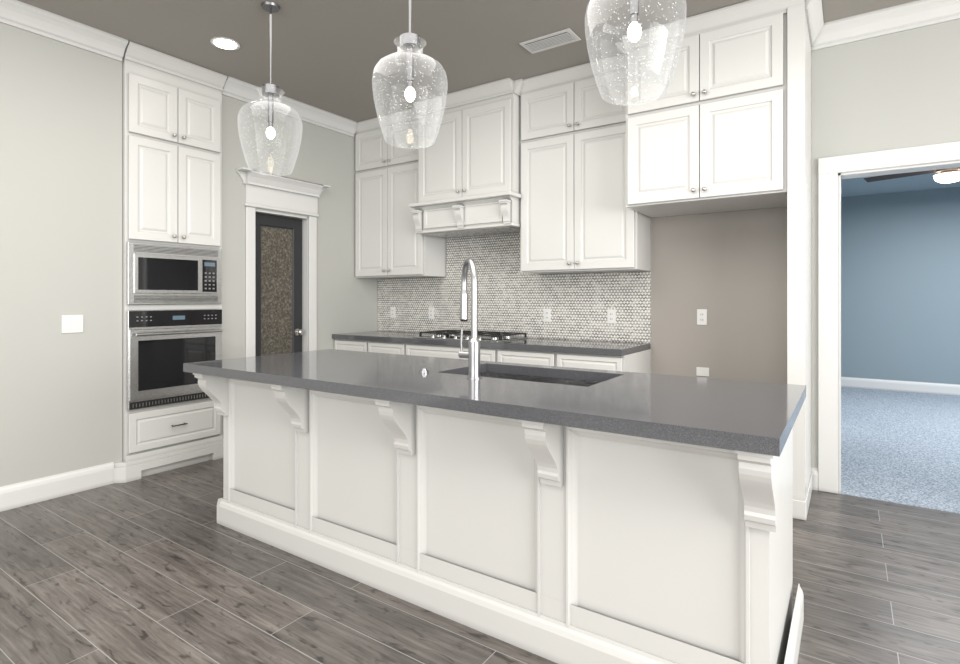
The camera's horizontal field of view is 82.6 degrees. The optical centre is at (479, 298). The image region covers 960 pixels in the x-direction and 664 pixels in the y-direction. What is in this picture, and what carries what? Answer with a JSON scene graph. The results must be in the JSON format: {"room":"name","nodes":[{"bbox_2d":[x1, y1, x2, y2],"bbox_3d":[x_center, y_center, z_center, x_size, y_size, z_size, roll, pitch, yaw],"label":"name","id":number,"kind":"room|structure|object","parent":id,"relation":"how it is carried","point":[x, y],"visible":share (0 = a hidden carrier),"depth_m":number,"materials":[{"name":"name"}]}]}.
{"room":"kitchen","nodes":[
{"label":"kitchen","id":0,"kind":"room"},
{"bbox_2d":[0,23,377,486],"bbox_3d":[-3.591,-0.254,2.837,0.700,3.050,8.140,0,0,34],"label":"wall","id":1,"kind":"structure","parent":0,"point":[60,206],"depth_m":3.62,"materials":[{"name":"grey paint"}]},
{"bbox_2d":[62,315,82,332],"bbox_3d":[-2.664,0.165,3.574,0.008,0.116,0.120,0,0,34],"label":"switch plate","id":2,"kind":"object","parent":1,"relation":"attached to","point":[72,323],"visible":1,"depth_m":3.57,"materials":[{"name":"white plastic"}]},
{"bbox_2d":[255,213,302,355],"bbox_3d":[-1.814,0.256,4.931,0.110,2.006,0.538,0,0,34],"label":"pantry door","id":3,"kind":"structure","parent":1,"relation":"in","point":[278,285],"depth_m":4.95,"materials":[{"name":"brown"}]},
{"bbox_2d":[235,167,330,356],"bbox_3d":[-1.780,0.098,4.908,0.239,2.347,0.910,0,0,34],"label":"door frame","id":4,"kind":"structure","parent":1,"relation":"attached to","point":[268,191],"depth_m":4.91,"materials":[{"name":"white wood"}]},
{"bbox_2d":[18,0,917,121],"bbox_3d":[-0.278,-1.829,0.595,8.700,0.100,8.140,0,0,34],"label":"ceiling","id":5,"kind":"structure","parent":0,"point":[327,55],"depth_m":3.68,"materials":[{"name":"grey paint"}]},
{"bbox_2d":[210,37,239,49],"bbox_3d":[-1.772,-1.774,3.803,0.190,0.008,0.190,0,0,34],"label":"recessed light","id":6,"kind":"object","parent":5,"relation":"in","point":[225,43],"visible":1,"depth_m":3.79,"materials":[{"name":"white"}]},
{"bbox_2d":[237,1,302,175],"bbox_3d":[-1.272,-1.274,3.320,0.370,1.005,0.370,0,0,34],"label":"pendant light","id":7,"kind":"object","parent":5,"relation":"hanging from","point":[270,90],"visible":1,"depth_m":3.31,"materials":[{"name":"clear glass"}]},
{"bbox_2d":[372,0,447,148],"bbox_3d":[-0.344,-1.274,2.692,0.370,1.005,0.370,0,0,34],"label":"pendant light","id":8,"kind":"object","parent":5,"relation":"hanging from","point":[409,42],"visible":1,"depth_m":2.69,"materials":[{"name":"clear glass"}]},
{"bbox_2d":[519,28,580,53],"bbox_3d":[0.481,-1.772,3.770,0.380,0.012,0.190,0,0,34],"label":"ceiling vent","id":9,"kind":"object","parent":5,"relation":"in","point":[552,40],"visible":1,"depth_m":3.75,"materials":[{"name":"white metal"}]},
{"bbox_2d":[585,0,686,104],"bbox_3d":[0.583,-1.274,2.065,0.370,1.005,0.370,0,0,34],"label":"pendant light","id":10,"kind":"object","parent":5,"relation":"hanging from","point":[634,32],"visible":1,"depth_m":2.12,"materials":[{"name":"clear glass"}]},
{"bbox_2d":[0,458,959,663],"bbox_3d":[-0.318,1.321,0.537,8.700,0.100,8.000,0,0,34],"label":"floor","id":11,"kind":"structure","parent":0,"point":[164,567],"depth_m":2.36,"materials":[{"name":"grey wood"}]},
{"bbox_2d":[114,41,226,482],"bbox_3d":[-2.501,-0.253,4.255,0.716,3.047,0.860,0,0,34],"label":"tall cabinet","id":12,"kind":"object","parent":11,"relation":"on","point":[171,217],"visible":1,"depth_m":4.03,"materials":[{"name":"white wood"}]},
{"bbox_2d":[334,341,367,351],"bbox_3d":[-1.078,0.831,5.505,0.467,0.880,0.617,0,0,34],"label":"base cabinet","id":13,"kind":"object","parent":11,"relation":"on","point":[362,346],"depth_m":5.23,"materials":[{"name":"white wood"}]},
{"bbox_2d":[368,341,403,354],"bbox_3d":[-0.690,0.831,5.243,0.470,0.880,0.617,0,0,34],"label":"base cabinet","id":14,"kind":"object","parent":11,"relation":"on","point":[390,347],"depth_m":4.99,"materials":[{"name":"white wood"}]},
{"bbox_2d":[404,345,495,361],"bbox_3d":[-0.098,0.831,4.842,0.960,0.880,0.617,0,0,34],"label":"base cabinet","id":15,"kind":"object","parent":11,"relation":"on","point":[442,351],"depth_m":4.62,"materials":[{"name":"white wood"}]},
{"bbox_2d":[193,351,805,663],"bbox_3d":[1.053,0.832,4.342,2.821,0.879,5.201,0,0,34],"label":"kitchen island","id":16,"kind":"object","parent":11,"relation":"on","point":[563,515],"depth_m":2.02,"materials":[{"name":"white wood"}]},
{"bbox_2d":[183,349,805,456],"bbox_3d":[-0.145,0.369,2.558,2.820,0.045,1.000,0,0,34],"label":"island countertop","id":17,"kind":"structure","parent":16,"relation":"on","point":[712,413],"depth_m":2.00,"materials":[{"name":"grey stone"}]},
{"bbox_2d":[459,257,482,380],"bbox_3d":[-0.048,0.079,2.467,0.201,0.535,0.183,0,0,34],"label":"faucet","id":18,"kind":"object","parent":17,"relation":"on","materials":[{"name":"silver metal"}]},
{"bbox_2d":[496,349,555,365],"bbox_3d":[0.514,0.831,4.428,0.516,0.880,0.617,0,0,34],"label":"base cabinet","id":19,"kind":"object","parent":11,"relation":"on","point":[521,356],"depth_m":4.18,"materials":[{"name":"white wood"}]},
{"bbox_2d":[556,349,649,372],"bbox_3d":[0.940,0.831,4.140,0.515,0.880,0.617,0,0,34],"label":"base cabinet","id":20,"kind":"object","parent":11,"relation":"on","point":[639,362],"depth_m":3.91,"materials":[{"name":"white wood"}]},
{"bbox_2d":[332,329,650,356],"bbox_3d":[-0.064,0.369,4.807,2.929,0.045,0.638,0,0,34],"label":"countertop","id":21,"kind":"structure","parent":20,"relation":"on","point":[533,344],"depth_m":4.43,"materials":[{"name":"grey stone"}]},
{"bbox_2d":[412,329,528,342],"bbox_3d":[-0.087,0.321,4.812,0.890,0.049,0.510,0,0,34],"label":"cooktop","id":22,"kind":"object","parent":21,"relation":"in","point":[497,337],"depth_m":4.72,"materials":[{"name":"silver metal"}]},
{"bbox_2d":[387,19,959,467],"bbox_3d":[2.253,-0.254,3.712,8.000,3.050,0.140,0,0,34],"label":"wall","id":23,"kind":"structure","parent":0,"point":[727,271],"depth_m":3.77,"materials":[{"name":"grey paint"}]},
{"bbox_2d":[355,120,386,278],"bbox_3d":[-1.003,-0.971,5.618,0.464,1.509,0.347,0,0,34],"label":"upper cabinet","id":24,"kind":"object","parent":23,"relation":"attached to","point":[370,143],"depth_m":5.47,"materials":[{"name":"white wood"}]},
{"bbox_2d":[390,307,394,317],"bbox_3d":[-0.918,0.143,5.753,0.070,0.116,0.009,0,0,34],"label":"electrical outlet plate","id":25,"kind":"object","parent":23,"relation":"attached to","point":[392,309],"depth_m":5.75,"materials":[{"name":"white plastic"}]},
{"bbox_2d":[387,116,445,277],"bbox_3d":[-0.619,-0.971,5.358,0.463,1.509,0.347,0,0,34],"label":"upper cabinet","id":26,"kind":"object","parent":23,"relation":"attached to","point":[408,256],"depth_m":5.25,"materials":[{"name":"white wood"}]},
{"bbox_2d":[429,307,433,318],"bbox_3d":[-0.487,0.143,5.461,0.070,0.116,0.009,0,0,34],"label":"electrical outlet plate","id":27,"kind":"object","parent":23,"relation":"attached to","point":[431,309],"depth_m":5.46,"materials":[{"name":"white plastic"}]},
{"bbox_2d":[407,188,518,239],"bbox_3d":[-0.058,-0.732,4.862,1.013,0.257,0.514,0,0,34],"label":"range hood","id":28,"kind":"object","parent":23,"relation":"attached to","point":[476,213],"depth_m":4.68,"materials":[{"name":"white wood"}]},
{"bbox_2d":[411,80,518,199],"bbox_3d":[-0.043,-1.292,4.884,1.013,0.867,0.487,0,0,34],"label":"upper cabinet","id":29,"kind":"object","parent":23,"relation":"attached to","point":[475,148],"depth_m":4.68,"materials":[{"name":"white wood"}]},
{"bbox_2d":[0,0,959,511],"bbox_3d":[1.429,-0.254,2.494,8.000,3.050,13.200,0,0,34],"label":"molding","id":30,"kind":"structure","parent":23,"relation":"attached to","point":[832,382],"depth_m":3.56,"materials":[{"name":"white wood"}]},
{"bbox_2d":[543,309,550,321],"bbox_3d":[0.582,0.143,4.738,0.070,0.116,0.009,0,0,34],"label":"electrical outlet plate","id":31,"kind":"object","parent":23,"relation":"attached to","point":[546,312],"depth_m":4.74,"materials":[{"name":"white plastic"}]},
{"bbox_2d":[515,72,586,273],"bbox_3d":[0.622,-0.971,4.518,0.490,1.509,0.347,0,0,34],"label":"upper cabinet","id":32,"kind":"object","parent":23,"relation":"attached to","point":[567,170],"depth_m":4.37,"materials":[{"name":"white wood"}]},
{"bbox_2d":[607,309,615,323],"bbox_3d":[1.062,0.143,4.413,0.070,0.116,0.009,0,0,34],"label":"electrical outlet plate","id":33,"kind":"object","parent":23,"relation":"attached to","point":[611,313],"depth_m":4.41,"materials":[{"name":"white plastic"}]},
{"bbox_2d":[575,60,650,272],"bbox_3d":[1.028,-0.971,4.244,0.490,1.509,0.347,0,0,34],"label":"upper cabinet","id":34,"kind":"object","parent":23,"relation":"attached to","point":[608,238],"depth_m":4.12,"materials":[{"name":"white wood"}]},
{"bbox_2d":[623,24,715,219],"bbox_3d":[1.362,-1.177,3.854,0.484,1.097,0.617,0,0,34],"label":"upper cabinet","id":35,"kind":"object","parent":23,"relation":"attached to","point":[663,137],"depth_m":3.60,"materials":[{"name":"white wood"}]},
{"bbox_2d":[697,309,706,324],"bbox_3d":[1.639,0.135,4.037,0.070,0.116,0.009,0,0,34],"label":"electrical outlet plate","id":36,"kind":"object","parent":23,"relation":"attached to","point":[701,320],"depth_m":4.03,"materials":[{"name":"white plastic"}]},
{"bbox_2d":[696,367,708,376],"bbox_3d":[1.644,0.539,4.035,0.090,0.065,0.006,0,0,34],"label":"electrical outlet plate","id":37,"kind":"object","parent":23,"relation":"attached to","point":[700,371],"depth_m":4.03,"materials":[{"name":"white plastic"}]},
{"bbox_2d":[703,0,798,211],"bbox_3d":[1.763,-1.177,3.583,0.484,1.097,0.617,0,0,34],"label":"upper cabinet","id":38,"kind":"object","parent":23,"relation":"attached to","point":[751,57],"depth_m":3.30,"materials":[{"name":"white wood"}]},
{"bbox_2d":[841,387,959,513],"bbox_3d":[4.831,1.319,5.023,5.200,0.104,5.200,0,0,34],"label":"floor","id":39,"kind":"structure","parent":0,"point":[901,447],"depth_m":4.66,"materials":[{"name":"grey carpet"}]},
{"bbox_2d":[841,187,959,384],"bbox_3d":[6.321,-0.149,7.226,5.440,2.840,0.120,0,0,34],"label":"wall","id":40,"kind":"structure","parent":0,"point":[900,286],"depth_m":7.49,"materials":[{"name":"blue paint"}]},
{"bbox_2d":[841,171,959,196],"bbox_3d":[4.870,-1.519,5.081,5.200,0.100,5.060,0,0,34],"label":"ceiling","id":41,"kind":"structure","parent":0,"point":[855,186],"depth_m":7.09,"materials":[{"name":"blue paint"}]},
{"bbox_2d":[863,167,959,182],"bbox_3d":[4.327,-1.266,5.043,1.290,0.405,1.232,0,0,34],"label":"ceiling fan","id":42,"kind":"object","parent":41,"relation":"hanging from","point":[950,175],"visible":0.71,"depth_m":5.03,"materials":[{"name":"brown"}]}
]}

